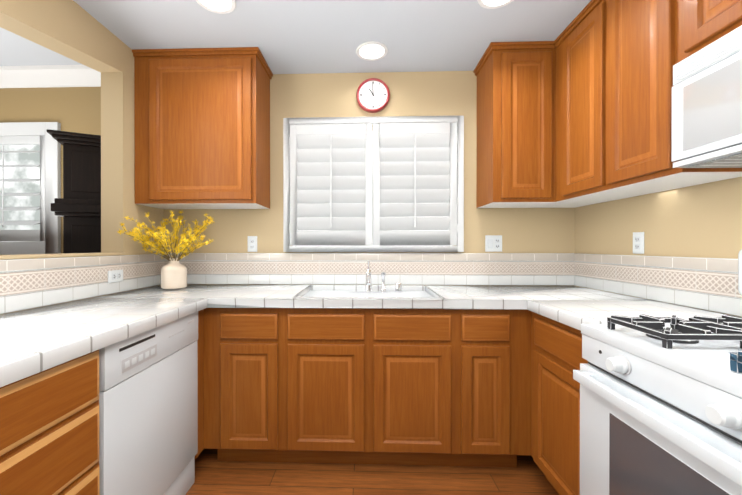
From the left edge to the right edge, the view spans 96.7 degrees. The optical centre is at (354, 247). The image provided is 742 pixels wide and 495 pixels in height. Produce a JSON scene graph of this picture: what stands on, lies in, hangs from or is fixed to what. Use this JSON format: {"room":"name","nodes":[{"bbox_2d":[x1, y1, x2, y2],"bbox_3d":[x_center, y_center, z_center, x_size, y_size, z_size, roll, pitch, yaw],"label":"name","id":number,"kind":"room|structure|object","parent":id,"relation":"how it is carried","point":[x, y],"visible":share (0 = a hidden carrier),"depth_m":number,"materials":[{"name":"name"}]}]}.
{"room":"kitchen","nodes":[
{"label":"kitchen","id":0,"kind":"room"},
{"bbox_2d":[0,27,82,65],"bbox_3d":[-3.918,-1.639,0.602,4.655,0.100,5.150,0,0,2],"label":"ceiling","id":1,"kind":"structure","parent":0,"point":[16,50],"depth_m":2.73,"materials":[{"name":"white paint"}]},
{"bbox_2d":[0,87,100,252],"bbox_3d":[-3.835,-0.207,3.105,4.655,2.820,0.150,0,0,2],"label":"wall","id":2,"kind":"structure","parent":0,"point":[74,109],"depth_m":2.99,"materials":[{"name":"paint"}]},
{"bbox_2d":[0,122,60,254],"bbox_3d":[-3.540,-0.531,3.002,1.750,1.190,0.121,0,0,2],"label":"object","id":3,"kind":"object","parent":2,"relation":"attached to","point":[30,133],"visible":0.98,"depth_m":2.96,"materials":[{"name":"white"}]},
{"bbox_2d":[0,65,100,87],"bbox_3d":[-3.839,-1.524,2.976,4.654,0.145,0.100,0,0,2],"label":"crown molding","id":4,"kind":"structure","parent":2,"relation":"attached to","point":[40,76],"depth_m":2.94,"materials":[{"name":"white paint"}]},
{"bbox_2d":[0,0,163,314],"bbox_3d":[-1.523,-0.199,0.526,0.138,2.820,5.150,0,0,2],"label":"wall","id":5,"kind":"structure","parent":0,"point":[73,30],"depth_m":2.00,"materials":[{"name":"beige paint"}]},
{"bbox_2d":[0,253,125,259],"bbox_3d":[-1.533,0.045,-0.023,0.162,0.016,4.050,0,0,2],"label":"sill","id":6,"kind":"structure","parent":5,"relation":"on","point":[21,256],"depth_m":1.54,"materials":[{"name":"beige paint"}]},
{"bbox_2d":[0,254,163,313],"bbox_3d":[-1.417,0.155,1.387,0.021,0.223,1.980,0,0,2],"label":"tile backsplash","id":7,"kind":"structure","parent":5,"relation":"attached to","point":[35,282],"depth_m":1.61,"materials":[{"name":"white tile"}]},
{"bbox_2d":[108,270,122,282],"bbox_3d":[-1.390,0.167,1.919,0.009,0.070,0.114,0,0,2],"label":"electrical outlet plate","id":8,"kind":"object","parent":5,"relation":"attached to","point":[114,275],"depth_m":1.91,"materials":[{"name":"white plastic"}]},
{"bbox_2d":[74,0,590,73],"bbox_3d":[0.089,-1.298,0.194,3.107,0.120,4.600,0,0,2],"label":"ceiling","id":9,"kind":"structure","parent":0,"point":[304,36],"depth_m":1.87,"materials":[{"name":"white paint"}]},
{"bbox_2d":[196,0,235,13],"bbox_3d":[-0.699,-1.237,1.645,0.200,0.009,0.200,0,0,2],"label":"recessed light","id":10,"kind":"object","parent":9,"relation":"in","point":[221,6],"visible":1,"depth_m":1.69,"materials":[{"name":"white"}]},
{"bbox_2d":[356,41,387,60],"bbox_3d":[0.106,-1.238,2.085,0.200,0.009,0.200,0,0,2],"label":"recessed light","id":11,"kind":"object","parent":9,"relation":"in","point":[371,51],"visible":1,"depth_m":2.08,"materials":[{"name":"white"}]},
{"bbox_2d":[477,0,513,8],"bbox_3d":[0.704,-1.237,1.610,0.200,0.009,0.200,0,0,2],"label":"recessed light","id":12,"kind":"object","parent":9,"relation":"in","point":[491,4],"visible":1,"depth_m":1.67,"materials":[{"name":"white"}]},
{"bbox_2d":[164,71,574,285],"bbox_3d":[0.164,-0.029,2.422,3.107,2.470,0.150,0,0,2],"label":"wall","id":13,"kind":"structure","parent":0,"point":[519,230],"depth_m":2.34,"materials":[{"name":"beige paint"}]},
{"bbox_2d":[132,47,272,208],"bbox_3d":[-0.994,-0.759,2.218,0.801,0.965,0.324,0,0,2],"label":"upper cabinet","id":14,"kind":"object","parent":13,"relation":"attached to","point":[202,128],"visible":1,"depth_m":2.06,"materials":[{"name":"brown wood"}]},
{"bbox_2d":[248,236,256,251],"bbox_3d":[-0.738,-0.025,2.372,0.070,0.114,0.009,0,0,2],"label":"electrical outlet plate","id":15,"kind":"object","parent":13,"relation":"attached to","point":[252,240],"depth_m":2.37,"materials":[{"name":"white plastic"}]},
{"bbox_2d":[164,253,571,284],"bbox_3d":[0.071,0.152,2.342,2.931,0.223,0.021,0,0,2],"label":"tile backsplash","id":16,"kind":"structure","parent":13,"relation":"attached to","point":[202,268],"depth_m":2.33,"materials":[{"name":"white tile"}]},
{"bbox_2d":[356,78,389,112],"bbox_3d":[0.127,-1.073,2.327,0.236,0.236,0.033,0,0,2],"label":"wall clock","id":17,"kind":"object","parent":13,"relation":"attached to","point":[372,95],"visible":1,"depth_m":2.32,"materials":[{"name":"red"}]},
{"bbox_2d":[283,116,463,251],"bbox_3d":[0.124,-0.443,2.324,1.265,0.949,0.050,0,0,2],"label":"shuttered window","id":18,"kind":"structure","parent":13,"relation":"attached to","point":[418,181],"depth_m":2.32,"materials":[{"name":"white wood"}]},
{"bbox_2d":[485,235,501,251],"bbox_3d":[0.975,-0.028,2.314,0.116,0.114,0.010,0,0,2],"label":"electrical outlet plate","id":19,"kind":"object","parent":13,"relation":"attached to","point":[493,243],"depth_m":2.31,"materials":[{"name":"white plastic"}]},
{"bbox_2d":[186,449,558,494],"bbox_3d":[-2.296,1.261,0.582,7.900,0.100,5.200,0,0,2],"label":"floor","id":20,"kind":"structure","parent":0,"point":[525,476],"depth_m":1.72,"materials":[{"name":"brown wood"}]},
{"bbox_2d":[0,350,99,494],"bbox_3d":[-1.140,0.768,0.745,0.606,0.886,0.707,0,0,2],"label":"base cabinet","id":21,"kind":"object","parent":20,"relation":"on","point":[49,418],"depth_m":0.91,"materials":[{"name":"brown wood"}]},
{"bbox_2d":[0,296,211,386],"bbox_3d":[-1.108,0.296,1.065,0.660,0.052,1.350,0,0,2],"label":"countertop","id":22,"kind":"structure","parent":21,"relation":"on","point":[36,340],"depth_m":1.15,"materials":[{"name":"tile"}]},
{"bbox_2d":[47,129,100,252],"bbox_3d":[-1.892,0.216,2.485,0.500,1.979,0.500,0,0,-25],"label":"cabinet","id":23,"kind":"object","parent":20,"relation":"on","point":[77,207],"visible":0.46,"depth_m":2.27,"materials":[{"name":"black wood"}]},
{"bbox_2d":[99,312,197,494],"bbox_3d":[-1.114,0.766,1.406,0.602,0.884,0.608,0,0,2],"label":"dishwasher","id":24,"kind":"object","parent":20,"relation":"on","point":[148,412],"visible":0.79,"depth_m":1.33,"materials":[{"name":"white plastic"}]},
{"bbox_2d":[195,308,587,494],"bbox_3d":[0.053,0.764,1.795,2.920,0.886,1.109,0,0,2],"label":"base cabinet","id":25,"kind":"object","parent":20,"relation":"on","point":[469,387],"depth_m":1.74,"materials":[{"name":"brown wood"}]},
{"bbox_2d":[103,284,523,309],"bbox_3d":[0.061,0.293,2.032,2.933,0.052,0.644,0,0,2],"label":"countertop","id":26,"kind":"structure","parent":25,"relation":"on","point":[223,295],"depth_m":1.76,"materials":[{"name":"tile"}]},
{"bbox_2d":[118,210,213,288],"bbox_3d":[-1.136,0.000,2.080,0.473,0.531,0.550,0,0,2],"label":"vase","id":27,"kind":"object","parent":26,"relation":"on","point":[173,273],"visible":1,"depth_m":2.09,"materials":[{"name":"beige"}]},
{"bbox_2d":[302,290,433,297],"bbox_3d":[0.077,0.394,2.043,0.801,0.185,0.521,0,0,2],"label":"sink","id":28,"kind":"object","parent":26,"relation":"in","point":[328,293],"visible":0.06,"depth_m":2.12,"materials":[{"name":"white"}]},
{"bbox_2d":[349,261,401,292],"bbox_3d":[0.135,0.195,2.132,0.354,0.209,0.236,0,0,2],"label":"faucet","id":29,"kind":"object","parent":26,"relation":"on","point":[368,285],"visible":1,"depth_m":2.19,"materials":[{"name":"silver metal"}]},
{"bbox_2d":[488,285,626,295],"bbox_3d":[1.198,0.293,2.009,0.647,0.052,0.510,0,0,2],"label":"countertop","id":30,"kind":"structure","parent":25,"relation":"on","point":[517,290],"depth_m":2.00,"materials":[{"name":"tile"}]},
{"bbox_2d":[524,296,741,330],"bbox_3d":[1.181,0.294,1.433,0.653,0.052,0.462,0,0,2],"label":"countertop","id":31,"kind":"structure","parent":25,"relation":"on","point":[572,311],"depth_m":1.46,"materials":[{"name":"tile"}]},
{"bbox_2d":[573,249,741,494],"bbox_3d":[1.108,0.604,0.818,0.708,1.212,0.762,0,0,2],"label":"range","id":32,"kind":"object","parent":20,"relation":"on","point":[660,407],"visible":1,"depth_m":0.91,"materials":[{"name":"white enameled steel"},{"name":"glass"},{"name":"black cast iron"}]},
{"bbox_2d":[575,177,741,316],"bbox_3d":[1.537,-0.023,0.150,0.150,2.470,4.600,0,0,2],"label":"wall","id":33,"kind":"structure","parent":0,"point":[704,220],"depth_m":1.57,"materials":[{"name":"beige paint"}]},
{"bbox_2d":[473,0,741,207],"bbox_3d":[1.150,-0.757,1.372,0.699,0.965,1.872,0,0,2],"label":"upper cabinet","id":34,"kind":"object","parent":33,"relation":"attached to","point":[577,112],"visible":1,"depth_m":1.67,"materials":[{"name":"brown wood"}]},
{"bbox_2d":[671,25,741,167],"bbox_3d":[1.306,-0.469,0.811,0.348,0.376,0.756,0,0,2],"label":"over-the-range microwave","id":35,"kind":"object","parent":34,"relation":"attached to","point":[707,108],"visible":0.98,"depth_m":1.07,"materials":[{"name":"white"}]},
{"bbox_2d":[633,232,643,253],"bbox_3d":[1.510,-0.025,1.762,0.009,0.114,0.070,0,0,2],"label":"electrical outlet plate","id":36,"kind":"object","parent":33,"relation":"attached to","point":[638,237],"depth_m":1.75,"materials":[{"name":"white plastic"}]},
{"bbox_2d":[572,253,741,316],"bbox_3d":[1.492,0.155,1.290,0.021,0.223,1.980,0,0,2],"label":"tile backsplash","id":37,"kind":"structure","parent":33,"relation":"attached to","point":[710,284],"depth_m":1.58,"materials":[{"name":"white tile"}]},
{"label":"outside","id":38,"kind":"structure","parent":0,"visible":0},
{"bbox_2d":[0,130,400,245],"bbox_3d":[-1.632,-0.497,3.236,6.350,2.200,0.560,0,0,2],"label":"sky","id":39,"kind":"structure","parent":38,"point":[22,173],"depth_m":3.57,"materials":[{"name":"white"}]}
]}

